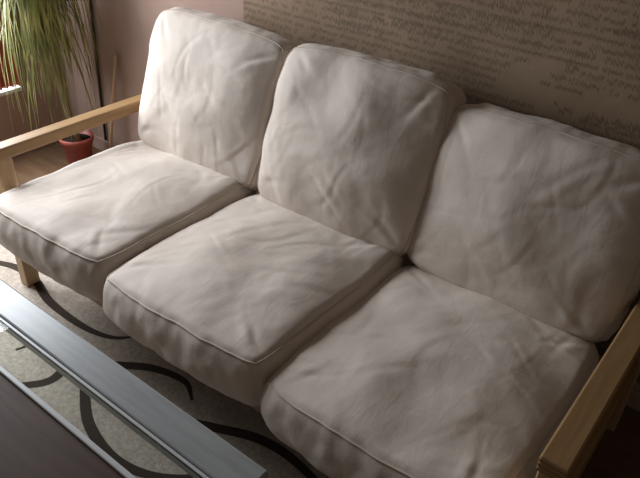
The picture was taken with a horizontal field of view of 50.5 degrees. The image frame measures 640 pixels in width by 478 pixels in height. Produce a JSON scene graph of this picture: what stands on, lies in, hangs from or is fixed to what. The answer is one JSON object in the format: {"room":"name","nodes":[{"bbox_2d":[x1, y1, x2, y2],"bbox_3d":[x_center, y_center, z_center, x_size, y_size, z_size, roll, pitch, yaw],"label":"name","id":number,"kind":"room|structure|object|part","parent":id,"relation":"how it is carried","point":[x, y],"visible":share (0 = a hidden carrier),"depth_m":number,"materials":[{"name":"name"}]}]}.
{"room":"living room","nodes":[
{"label":"living room","id":0,"kind":"room"},
{"bbox_2d":[0,0,70,157],"bbox_3d":[-2.458,-0.716,1.957,0.120,2.100,3.620,25,39,30],"label":"wall","id":1,"kind":"structure","parent":0,"point":[11,121],"depth_m":3.43,"materials":[{"name":"pink paint"}]},
{"bbox_2d":[0,85,21,96],"bbox_3d":[-1.969,-0.465,2.884,0.140,0.020,1.460,25,39,30],"label":"sill","id":2,"kind":"structure","parent":1,"relation":"on","point":[3,91],"depth_m":3.30,"materials":[{"name":"white paint"}]},
{"bbox_2d":[12,142,639,477],"bbox_3d":[-0.834,0.928,1.554,4.450,0.050,3.720,25,39,30],"label":"floor","id":3,"kind":"structure","parent":0,"point":[617,453],"depth_m":2.13,"materials":[{"name":"brown wood"}]},
{"bbox_2d":[0,0,105,164],"bbox_3d":[-1.245,-0.845,3.034,0.534,1.228,0.509,25,39,30],"label":"palm","id":4,"kind":"object","parent":3,"relation":"on","point":[37,17],"visible":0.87,"depth_m":3.01,"materials":[{"name":"green plant"}]},
{"bbox_3d":[-1.230,-0.766,3.198,0.096,0.683,0.073,25,39,30],"label":"stem","id":5,"kind":"part","parent":4,"relation":"part of","materials":[{"name":"green plant"}]},
{"bbox_3d":[-1.220,-0.832,3.134,0.043,0.864,0.103,19,37,23],"label":"stem","id":6,"kind":"part","parent":4,"relation":"part of","materials":[{"name":"green plant"}]},
{"bbox_3d":[-1.205,-0.866,3.062,0.052,1.002,0.123,25,39,30],"label":"stem","id":7,"kind":"part","parent":4,"relation":"part of","materials":[{"name":"green plant"}]},
{"bbox_2d":[59,130,93,164],"bbox_3d":[-1.215,-0.449,3.409,0.168,0.157,0.168,25,39,30],"label":"pot","id":8,"kind":"object","parent":3,"relation":"on","point":[82,142],"depth_m":3.36,"materials":[{"name":"red ceramic"}]},
{"bbox_2d":[109,54,117,148],"bbox_3d":[-1.011,-0.618,3.307,0.114,0.572,0.021,-1,34,-5],"label":"cane","id":9,"kind":"object","parent":3,"relation":"on","point":[115,55],"visible":0.6,"depth_m":3.24,"materials":[{"name":"beige"}]},
{"bbox_2d":[0,244,329,477],"bbox_3d":[-0.904,0.773,1.731,3.050,0.006,1.800,25,39,30],"label":"patterned rug","id":10,"kind":"object","parent":3,"relation":"on","point":[237,423],"visible":0.29,"depth_m":2.23,"materials":[{"name":"brown carpet"}]},
{"bbox_2d":[0,279,267,477],"bbox_3d":[-0.812,0.575,1.629,1.250,0.442,0.660,25,39,30],"label":"coffee table","id":11,"kind":"object","parent":10,"relation":"on","point":[68,409],"visible":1,"depth_m":1.52,"materials":[{"name":"grey paint"}]},
{"bbox_3d":[-0.803,0.405,1.516,1.070,0.022,0.260,25,39,30],"label":"panel","id":12,"kind":"part","parent":11,"relation":"part of","materials":[{"name":"brown wood"}]},
{"bbox_2d":[0,7,639,477],"bbox_3d":[-0.104,-0.005,2.097,2.043,0.967,0.998,25,39,30],"label":"sofa","id":13,"kind":"object","parent":3,"relation":"on","point":[296,301],"visible":1,"depth_m":1.90,"materials":[{"name":"fabric"}]},
{"bbox_3d":[-1.106,-0.058,2.474,0.047,0.536,0.055,25,39,30],"label":"leg","id":14,"kind":"part","parent":13,"relation":"part of","materials":[{"name":"brown wood"}]},
{"bbox_3d":[-0.853,-0.459,2.576,0.055,0.043,0.845,25,39,30],"label":"armrest","id":15,"kind":"part","parent":13,"relation":"part of","materials":[{"name":"brown wood"}]},
{"bbox_2d":[0,140,256,300],"bbox_3d":[-0.678,-0.125,2.387,0.666,0.213,0.768,23,38,30],"label":"seat cushion","id":16,"kind":"object","parent":13,"relation":"on","point":[78,224],"depth_m":2.21,"materials":[{"name":"fabric"}]},
{"bbox_3d":[-0.353,0.347,1.970,1.947,0.070,0.030,25,39,30],"label":"rail","id":17,"kind":"part","parent":13,"relation":"part of","materials":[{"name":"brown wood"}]},
{"bbox_2d":[138,7,298,190],"bbox_3d":[-0.398,-0.520,2.486,0.682,0.571,0.210,25,20,30],"label":"cushion","id":18,"kind":"object","parent":13,"relation":"on","point":[207,103],"depth_m":2.38,"materials":[{"name":"fabric"}]},
{"bbox_2d":[103,193,403,404],"bbox_3d":[-0.186,0.114,2.074,0.672,0.212,0.768,23,38,31],"label":"seat cushion","id":19,"kind":"object","parent":13,"relation":"on","point":[230,290],"depth_m":1.92,"materials":[{"name":"fabric"}]},
{"bbox_2d":[258,43,466,255],"bbox_3d":[0.096,-0.292,2.166,0.652,0.583,0.215,24,19,28],"label":"cushion","id":20,"kind":"object","parent":13,"relation":"on","point":[354,147],"depth_m":2.07,"materials":[{"name":"fabric"}]},
{"bbox_2d":[260,265,598,477],"bbox_3d":[0.305,0.364,1.779,0.682,0.205,0.769,24,39,30],"label":"seat cushion","id":21,"kind":"object","parent":13,"relation":"on","point":[394,371],"depth_m":1.66,"materials":[{"name":"fabric"}]},
{"bbox_2d":[408,103,639,341],"bbox_3d":[0.580,-0.055,1.905,0.673,0.554,0.216,25,20,30],"label":"cushion","id":22,"kind":"object","parent":13,"relation":"on","point":[530,222],"depth_m":1.82,"materials":[{"name":"fabric"}]},
{"bbox_3d":[0.456,0.676,1.493,0.052,0.536,0.055,25,39,30],"label":"leg","id":23,"kind":"part","parent":13,"relation":"part of","materials":[{"name":"brown wood"}]},
{"bbox_3d":[0.709,0.274,1.596,0.060,0.043,0.845,25,39,30],"label":"armrest","id":24,"kind":"part","parent":13,"relation":"part of","materials":[{"name":"brown wood"}]},
{"bbox_3d":[0.694,0.529,1.762,0.044,0.080,0.730,25,39,30],"label":"rail","id":25,"kind":"part","parent":13,"relation":"part of","materials":[{"name":"brown wood"}]},
{"bbox_3d":[0.939,0.252,1.945,0.052,0.800,0.065,25,39,30],"label":"leg","id":26,"kind":"part","parent":13,"relation":"part of","materials":[{"name":"brown wood"}]},
{"bbox_3d":[0.123,-0.133,2.369,1.947,0.060,0.020,25,39,30],"label":"rail","id":27,"kind":"part","parent":13,"relation":"part of","materials":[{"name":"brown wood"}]},
{"bbox_2d":[56,0,639,390],"bbox_3d":[0.336,-0.881,2.065,4.450,2.500,0.100,25,39,30],"label":"wall","id":28,"kind":"structure","parent":0,"point":[127,25],"depth_m":3.17,"materials":[{"name":"pink paint"}]},
{"bbox_2d":[89,0,106,139],"bbox_3d":[-1.050,-1.436,2.904,0.053,2.225,0.015,25,39,30],"label":"cable","id":29,"kind":"object","parent":28,"relation":"attached to","point":[90,2],"visible":0.71,"depth_m":3.30,"materials":[{"name":"black rubber"}]},
{"bbox_2d":[92,134,639,411],"bbox_3d":[0.325,0.192,2.647,4.250,0.070,0.017,25,39,30],"label":"baseboard","id":30,"kind":"structure","parent":28,"relation":"attached to","point":[633,402],"depth_m":2.22,"materials":[{"name":"pink paint"}]},
{"bbox_2d":[243,0,639,382],"bbox_3d":[0.892,-0.625,1.634,2.960,2.400,0.004,25,39,30],"label":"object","id":31,"kind":"structure","parent":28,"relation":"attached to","point":[574,63],"depth_m":2.00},
{"bbox_3d":[-2.404,-1.756,1.266,0.120,0.400,3.620,25,39,30],"label":"wall","id":32,"kind":"structure","parent":0,"visible":0},
{"bbox_2d":[0,1,19,89],"bbox_3d":[-1.482,-1.482,2.758,0.024,1.825,0.170,25,39,30],"label":"curtain","id":33,"kind":"object","parent":32,"relation":"hanging from","point":[2,85],"visible":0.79,"depth_m":3.23,"materials":[{"name":"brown fabric"}]}
]}

